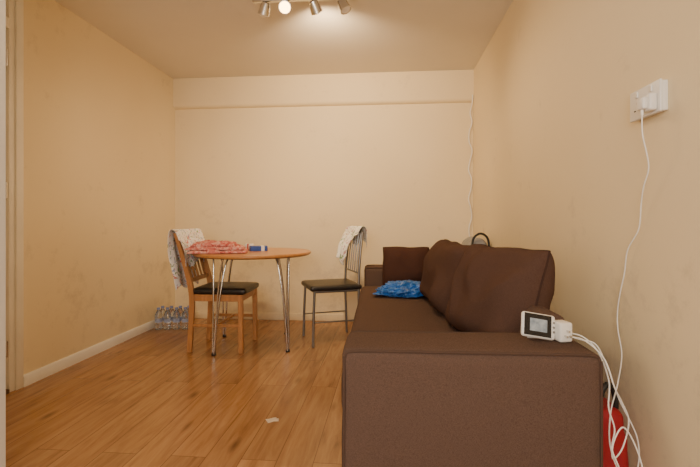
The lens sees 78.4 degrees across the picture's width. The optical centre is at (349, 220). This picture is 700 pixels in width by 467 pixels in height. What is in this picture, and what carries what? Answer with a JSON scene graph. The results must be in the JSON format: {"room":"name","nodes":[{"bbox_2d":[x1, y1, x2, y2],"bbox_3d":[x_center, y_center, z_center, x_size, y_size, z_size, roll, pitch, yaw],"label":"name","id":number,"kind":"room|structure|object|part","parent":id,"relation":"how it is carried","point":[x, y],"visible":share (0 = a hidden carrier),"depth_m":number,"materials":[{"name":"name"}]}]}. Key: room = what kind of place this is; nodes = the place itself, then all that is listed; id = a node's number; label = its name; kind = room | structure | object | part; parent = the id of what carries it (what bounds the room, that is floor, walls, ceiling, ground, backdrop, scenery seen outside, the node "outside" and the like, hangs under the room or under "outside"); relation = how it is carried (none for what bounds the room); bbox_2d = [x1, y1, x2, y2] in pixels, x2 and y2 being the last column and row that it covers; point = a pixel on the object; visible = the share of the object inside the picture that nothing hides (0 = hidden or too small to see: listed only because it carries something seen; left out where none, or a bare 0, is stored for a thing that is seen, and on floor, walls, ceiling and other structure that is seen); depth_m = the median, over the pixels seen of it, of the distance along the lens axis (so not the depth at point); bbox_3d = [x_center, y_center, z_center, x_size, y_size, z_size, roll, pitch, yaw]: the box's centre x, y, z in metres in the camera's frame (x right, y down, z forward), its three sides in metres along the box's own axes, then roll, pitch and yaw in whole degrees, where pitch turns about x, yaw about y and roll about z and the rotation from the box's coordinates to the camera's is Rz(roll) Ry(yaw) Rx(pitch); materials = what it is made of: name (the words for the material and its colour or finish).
{"room":"living room","nodes":[
{"label":"living room","id":0,"kind":"room"},
{"bbox_2d":[0,0,5,466],"bbox_3d":[-1.767,-0.224,0.247,0.723,2.400,2.780,0,0,5],"label":"wall","id":1,"kind":"structure","parent":0,"point":[2,2],"depth_m":1.59,"materials":[{"name":"paint"}]},
{"bbox_2d":[24,0,174,373],"bbox_3d":[-1.895,-0.224,3.461,0.100,2.400,1.960,0,0,5],"label":"wall","id":2,"kind":"structure","parent":0,"point":[99,117],"depth_m":3.08,"materials":[{"name":"beige paint"}]},
{"bbox_2d":[6,0,23,393],"bbox_3d":[-1.987,-0.223,2.094,0.088,2.398,0.861,0,0,5],"label":"door frame","id":3,"kind":"structure","parent":2,"relation":"in","point":[14,9],"depth_m":2.47,"materials":[{"name":"beige paint"}]},
{"bbox_2d":[24,320,154,386],"bbox_3d":[-1.840,0.942,3.426,0.016,0.068,1.820,0,0,5],"label":"baseboard","id":4,"kind":"structure","parent":2,"relation":"attached to","point":[36,375],"depth_m":3.00,"materials":[{"name":"white paint"}]},
{"bbox_2d":[6,318,352,466],"bbox_3d":[-0.541,1.026,1.484,3.247,0.100,5.760,0,0,5],"label":"floor","id":5,"kind":"structure","parent":0,"point":[144,400],"depth_m":2.26,"materials":[{"name":"brown wood"}]},
{"bbox_2d":[155,307,161,329],"bbox_3d":[-1.726,0.878,3.867,0.064,0.196,0.064,0,0,14],"label":"water bottle","id":6,"kind":"object","parent":5,"relation":"on","point":[158,315],"visible":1,"depth_m":3.84,"materials":[{"name":"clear plastic"}]},
{"bbox_2d":[160,306,164,327],"bbox_3d":[-1.719,0.878,3.938,0.064,0.196,0.064,0,0,-18],"label":"water bottle","id":7,"kind":"object","parent":5,"relation":"on","point":[162,310],"visible":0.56,"depth_m":3.91,"materials":[{"name":"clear plastic"}]},
{"bbox_2d":[164,307,170,329],"bbox_3d":[-1.647,0.878,3.872,0.064,0.196,0.064,0,0,-30],"label":"water bottle","id":8,"kind":"object","parent":5,"relation":"on","point":[167,315],"visible":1,"depth_m":3.85,"materials":[{"name":"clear plastic"}]},
{"bbox_2d":[169,306,173,327],"bbox_3d":[-1.641,0.878,3.943,0.064,0.196,0.064,0,0,-43],"label":"water bottle","id":9,"kind":"object","parent":5,"relation":"on","point":[171,309],"visible":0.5,"depth_m":3.92,"materials":[{"name":"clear plastic"}]},
{"bbox_2d":[173,307,179,329],"bbox_3d":[-1.568,0.878,3.877,0.064,0.196,0.064,0,0,-41],"label":"water bottle","id":10,"kind":"object","parent":5,"relation":"on","point":[176,315],"visible":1,"depth_m":3.85,"materials":[{"name":"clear plastic"}]},
{"bbox_2d":[178,305,182,327],"bbox_3d":[-1.562,0.878,3.948,0.064,0.196,0.064,0,0,-40],"label":"water bottle","id":11,"kind":"object","parent":5,"relation":"on","point":[180,309],"visible":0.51,"depth_m":3.92,"materials":[{"name":"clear plastic"}]},
{"bbox_2d":[182,307,188,329],"bbox_3d":[-1.489,0.878,3.882,0.064,0.196,0.064,0,0,42],"label":"water bottle","id":12,"kind":"object","parent":5,"relation":"on","point":[185,314],"visible":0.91,"depth_m":3.86,"materials":[{"name":"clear plastic"}]},
{"bbox_2d":[173,233,258,353],"bbox_3d":[-1.029,0.534,3.365,0.548,0.885,0.390,0,0,4],"label":"dining chair","id":13,"kind":"object","parent":5,"relation":"on","point":[238,292],"visible":0.86,"depth_m":3.19,"materials":[{"name":"brown wood"}]},
{"bbox_3d":[-1.236,0.533,3.201,0.158,0.885,0.026,0,0,4],"label":"leg","id":14,"kind":"part","parent":13,"relation":"part of","materials":[{"name":"brown wood"}]},
{"bbox_2d":[168,228,204,289],"bbox_3d":[-1.261,0.291,3.379,0.143,0.461,0.463,0,0,4],"label":"garment","id":15,"kind":"object","parent":13,"relation":"on","point":[187,237],"visible":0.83,"depth_m":3.25,"materials":[{"name":"white fabric"}]},
{"bbox_3d":[-1.190,0.446,3.376,0.018,0.032,0.350,0,0,4],"label":"rail","id":16,"kind":"part","parent":13,"relation":"part of","materials":[{"name":"brown wood"}]},
{"bbox_3d":[-1.211,0.533,3.556,0.158,0.885,0.026,0,0,4],"label":"leg","id":17,"kind":"part","parent":13,"relation":"part of","materials":[{"name":"brown wood"}]},
{"bbox_3d":[-0.979,0.571,3.361,0.393,0.050,0.376,0,0,4],"label":"seat frame","id":18,"kind":"part","parent":13,"relation":"part of","materials":[{"name":"brown wood"}]},
{"bbox_3d":[-0.963,0.524,3.360,0.416,0.065,0.380,0,0,4],"label":"seat","id":19,"kind":"part","parent":13,"relation":"part of","materials":[{"name":"black leather"}]},
{"bbox_3d":[-0.806,0.761,3.171,0.039,0.430,0.034,0,0,4],"label":"leg","id":20,"kind":"part","parent":13,"relation":"part of","materials":[{"name":"brown wood"}]},
{"bbox_3d":[-0.781,0.761,3.526,0.039,0.430,0.034,0,0,4],"label":"leg","id":21,"kind":"part","parent":13,"relation":"part of","materials":[{"name":"brown wood"}]},
{"bbox_2d":[192,248,310,355],"bbox_3d":[-0.765,0.608,3.401,0.910,0.737,0.910,0,0,5],"label":"dining table","id":22,"kind":"object","parent":5,"relation":"on","point":[277,254],"visible":0.88,"depth_m":3.17,"materials":[{"name":"orange wood"}]},
{"bbox_2d":[184,240,247,253],"bbox_3d":[-1.000,0.189,3.258,0.448,0.098,0.331,0,0,-9],"label":"folded cloth","id":23,"kind":"object","parent":22,"relation":"on","point":[206,246],"visible":1,"depth_m":3.13,"materials":[{"name":"red fabric"}]},
{"bbox_3d":[-0.964,0.616,3.162,0.114,0.696,0.128,0,0,5],"label":"leg","id":24,"kind":"part","parent":22,"relation":"part of","materials":[{"name":"silver metal"}]},
{"bbox_3d":[-1.010,0.616,3.591,0.131,0.696,0.115,0,0,5],"label":"leg","id":25,"kind":"part","parent":22,"relation":"part of","materials":[{"name":"silver metal"}]},
{"bbox_2d":[245,244,253,249],"bbox_3d":[-0.835,0.214,3.558,0.075,0.050,0.040,0,0,25],"label":"packet","id":26,"kind":"object","parent":22,"relation":"on","point":[246,245],"visible":0.53,"depth_m":3.54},
{"bbox_2d":[249,245,267,250],"bbox_3d":[-0.735,0.219,3.438,0.135,0.040,0.086,0,0,-20],"label":"packet","id":27,"kind":"object","parent":22,"relation":"on","point":[261,247],"visible":0.97,"depth_m":3.40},
{"bbox_3d":[-0.575,0.616,3.646,0.116,0.696,0.130,0,0,5],"label":"leg","id":28,"kind":"part","parent":22,"relation":"part of","materials":[{"name":"silver metal"}]},
{"bbox_3d":[-0.514,0.616,3.220,0.133,0.696,0.117,0,0,5],"label":"leg","id":29,"kind":"part","parent":22,"relation":"part of","materials":[{"name":"silver metal"}]},
{"bbox_2d":[266,417,278,422],"bbox_3d":[-0.379,0.975,2.102,0.064,0.001,0.048,0,0,-24],"label":"paper scrap","id":30,"kind":"object","parent":5,"relation":"on","point":[274,418],"visible":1,"depth_m":2.11,"materials":[{"name":"white paper"}]},
{"bbox_2d":[301,229,363,347],"bbox_3d":[-0.142,0.515,3.533,0.456,0.915,0.391,0,0,-18],"label":"dining chair","id":31,"kind":"object","parent":5,"relation":"on","point":[345,285],"visible":0.8,"depth_m":3.42,"materials":[{"name":"grey paint"}]},
{"bbox_3d":[-0.386,0.761,3.637,0.037,0.422,0.022,0,0,16],"label":"leg","id":32,"kind":"part","parent":31,"relation":"part of","materials":[{"name":"grey paint"}]},
{"bbox_3d":[-0.279,0.761,3.307,0.022,0.422,0.037,0,0,38],"label":"leg","id":33,"kind":"part","parent":31,"relation":"part of","materials":[{"name":"grey paint"}]},
{"bbox_3d":[-0.159,0.524,3.528,0.420,0.062,0.391,0,0,-18],"label":"seat","id":34,"kind":"part","parent":31,"relation":"part of","materials":[{"name":"black leather"}]},
{"bbox_3d":[-0.158,0.551,3.528,0.370,0.018,0.365,0,0,-18],"label":"seat frame","id":35,"kind":"part","parent":31,"relation":"part of","materials":[{"name":"grey paint"}]},
{"bbox_3d":[-0.019,0.531,3.753,0.064,0.884,0.026,0,0,6],"label":"leg","id":36,"kind":"part","parent":31,"relation":"part of","materials":[{"name":"grey paint"}]},
{"bbox_2d":[336,226,366,264],"bbox_3d":[-0.001,0.203,3.620,0.208,0.324,0.369,0,0,-18],"label":"garment","id":37,"kind":"object","parent":31,"relation":"hanging from","point":[350,232],"visible":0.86,"depth_m":3.58,"materials":[{"name":"white fabric"}]},
{"bbox_3d":[0.086,0.531,3.427,0.064,0.884,0.026,0,0,-41],"label":"leg","id":38,"kind":"part","parent":31,"relation":"part of","materials":[{"name":"grey paint"}]},
{"bbox_2d":[341,264,602,466],"bbox_3d":[0.407,0.643,2.456,0.775,0.665,2.472,0,0,4],"label":"sofa","id":39,"kind":"object","parent":5,"relation":"on","point":[418,390],"visible":0.69,"depth_m":1.23,"materials":[{"name":"brown fabric"}]},
{"bbox_3d":[0.491,0.640,3.568,0.745,0.543,0.241,0,0,4],"label":"armrest","id":40,"kind":"part","parent":39,"relation":"part of","materials":[{"name":"brown fabric"}]},
{"bbox_2d":[373,280,422,297],"bbox_3d":[0.378,0.457,2.924,0.465,0.101,0.336,0,0,-6],"label":"bag","id":41,"kind":"object","parent":39,"relation":"on","point":[405,288],"visible":0.79,"depth_m":2.84,"materials":[{"name":"blue plastic"}]},
{"bbox_2d":[341,286,459,400],"bbox_3d":[0.338,0.609,2.458,0.636,0.213,2.004,0,0,4],"label":"seat cushion","id":42,"kind":"object","parent":39,"relation":"on","point":[373,312],"depth_m":2.32,"materials":[{"name":"brown fabric"}]},
{"bbox_2d":[382,247,429,284],"bbox_3d":[0.443,0.358,3.375,0.379,0.311,0.181,0,0,3],"label":"throw pillow","id":43,"kind":"object","parent":39,"relation":"on","point":[399,263],"visible":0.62,"depth_m":3.32,"materials":[{"name":"brown fabric"}]},
{"bbox_2d":[419,239,469,315],"bbox_3d":[0.598,0.325,2.527,0.315,0.410,0.722,0,0,2],"label":"cushion","id":44,"kind":"object","parent":39,"relation":"on","point":[441,262],"visible":0.59,"depth_m":2.31,"materials":[{"name":"brown fabric"}]},
{"bbox_3d":[0.352,0.642,1.342,0.745,0.542,0.241,0,0,4],"label":"armrest","id":45,"kind":"part","parent":39,"relation":"part of","materials":[{"name":"brown fabric"}]},
{"bbox_2d":[445,244,554,332],"bbox_3d":[0.618,0.320,1.859,0.307,0.423,0.623,0,0,-9],"label":"cushion","id":46,"kind":"object","parent":39,"relation":"on","point":[491,287],"visible":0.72,"depth_m":1.67,"materials":[{"name":"brown fabric"}]},
{"bbox_2d":[521,311,554,340],"bbox_3d":[0.583,0.325,1.337,0.120,0.090,0.044,0,0,-8],"label":"monitor","id":47,"kind":"object","parent":39,"relation":"on","point":[533,325],"visible":1,"depth_m":1.32,"materials":[{"name":"white plastic"}]},
{"bbox_3d":[0.709,0.604,2.481,0.160,0.585,2.112,0,0,4],"label":"backrest","id":48,"kind":"part","parent":39,"relation":"part of","materials":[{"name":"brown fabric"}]},
{"bbox_2d":[554,320,571,341],"bbox_3d":[0.659,0.342,1.329,0.044,0.060,0.063,0,0,-10],"label":"mains adaptor","id":49,"kind":"object","parent":39,"relation":"on","point":[563,328],"visible":0.9,"depth_m":1.31,"materials":[{"name":"white plastic"}]},
{"bbox_2d":[462,232,489,245],"bbox_3d":[1.011,0.533,3.520,0.180,0.888,0.390,0,0,4],"label":"bag","id":50,"kind":"object","parent":5,"relation":"on","point":[470,240],"visible":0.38,"depth_m":3.35,"materials":[{"name":"grey fabric"}]},
{"bbox_3d":[1.015,0.183,3.334,0.148,0.187,0.018,0,0,4],"label":"handle","id":51,"kind":"part","parent":50,"relation":"part of","materials":[{"name":"black rubber"}]},
{"bbox_2d":[572,333,618,466],"bbox_3d":[0.789,0.662,1.149,0.099,0.630,0.424,0,0,-17],"label":"power cable","id":52,"kind":"object","parent":5,"relation":"on","point":[572,333],"visible":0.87,"depth_m":1.21,"materials":[{"name":"white plastic"}]},
{"bbox_2d":[575,337,642,466],"bbox_3d":[0.795,0.665,1.146,0.092,0.630,0.433,0,0,-22],"label":"cable","id":53,"kind":"object","parent":5,"relation":"on","point":[620,428],"visible":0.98,"depth_m":1.21,"materials":[{"name":"white plastic"}]},
{"bbox_2d":[603,382,628,466],"bbox_3d":[0.840,0.751,1.482,0.134,0.462,0.248,0,0,3],"label":"fire extinguisher","id":54,"kind":"object","parent":5,"relation":"on","point":[622,459],"visible":0.4,"depth_m":1.36,"materials":[{"name":"red painted metal"},{"name":"black rubber"}]},
{"bbox_3d":[0.834,0.573,1.389,0.086,0.107,0.025,0,0,-14],"label":"handle","id":55,"kind":"part","parent":54,"relation":"part of","materials":[{"name":"black plastic"}]},
{"bbox_2d":[55,0,512,78],"bbox_3d":[-0.541,-1.474,1.484,3.247,0.100,5.760,0,0,5],"label":"ceiling","id":56,"kind":"structure","parent":0,"point":[180,38],"depth_m":3.26,"materials":[{"name":"paint"}]},
{"bbox_2d":[252,0,351,16],"bbox_3d":[-0.285,-1.353,2.676,0.660,0.143,0.106,0,0,5],"label":"track light","id":57,"kind":"object","parent":56,"relation":"attached to","point":[344,6],"visible":1,"depth_m":2.66,"materials":[{"name":"silver metal"}]},
{"bbox_3d":[-0.404,-1.322,2.654,0.066,0.060,0.034,0,0,5],"label":"bulb","id":58,"kind":"part","parent":57,"relation":"part of","materials":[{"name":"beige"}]},
{"bbox_3d":[-0.026,-1.305,2.649,0.059,0.036,0.066,0,0,5],"label":"bulb","id":59,"kind":"part","parent":57,"relation":"part of","materials":[{"name":"white glass"}]},
{"bbox_2d":[175,103,472,313],"bbox_3d":[-0.296,-0.224,4.253,2.947,2.400,0.100,0,0,5],"label":"wall","id":60,"kind":"structure","parent":0,"point":[272,177],"depth_m":4.21,"materials":[{"name":"beige paint"}]},
{"bbox_2d":[195,311,354,321],"bbox_3d":[-0.301,0.942,4.196,2.907,0.068,0.014,0,0,5],"label":"baseboard","id":61,"kind":"structure","parent":60,"relation":"attached to","point":[198,314],"depth_m":4.21,"materials":[{"name":"beige paint"}]},
{"bbox_2d":[173,70,473,109],"bbox_3d":[-0.302,-1.274,4.183,2.947,0.300,0.040,0,0,5],"label":"beam","id":62,"kind":"structure","parent":60,"relation":"attached to","point":[444,86],"depth_m":4.16,"materials":[{"name":"beige paint"}]},
{"bbox_2d":[473,0,699,466],"bbox_3d":[0.977,-0.224,1.349,0.100,2.400,5.660,0,0,5],"label":"wall","id":63,"kind":"structure","parent":0,"point":[560,164],"depth_m":1.54,"materials":[{"name":"beige paint"}]},
{"bbox_2d":[468,95,472,236],"bbox_3d":[1.137,-0.119,4.042,0.044,2.131,0.066,0,0,5],"label":"cable","id":64,"kind":"object","parent":63,"relation":"attached to","point":[472,95],"visible":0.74,"depth_m":4.05,"materials":[{"name":"white plastic"}]},
{"bbox_2d":[630,78,667,122],"bbox_3d":[0.909,-0.364,1.310,0.028,0.094,0.156,0,0,5],"label":"wall socket","id":65,"kind":"object","parent":63,"relation":"attached to","point":[660,86],"visible":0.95,"depth_m":1.27,"materials":[{"name":"white plastic"}]},
{"bbox_2d":[637,93,656,115],"bbox_3d":[0.875,-0.343,1.268,0.038,0.061,0.050,0,0,5],"label":"charger","id":66,"kind":"object","parent":65,"relation":"attached to","point":[647,103],"visible":1,"depth_m":1.25,"materials":[{"name":"white plastic"}]},
{"bbox_2d":[567,115,649,466],"bbox_3d":[0.837,0.225,1.337,0.326,1.074,0.161,0,0,-33],"label":"cable","id":67,"kind":"object","parent":66,"relation":"hanging from","point":[615,393],"visible":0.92,"depth_m":1.29,"materials":[{"name":"white plastic"}]}
]}

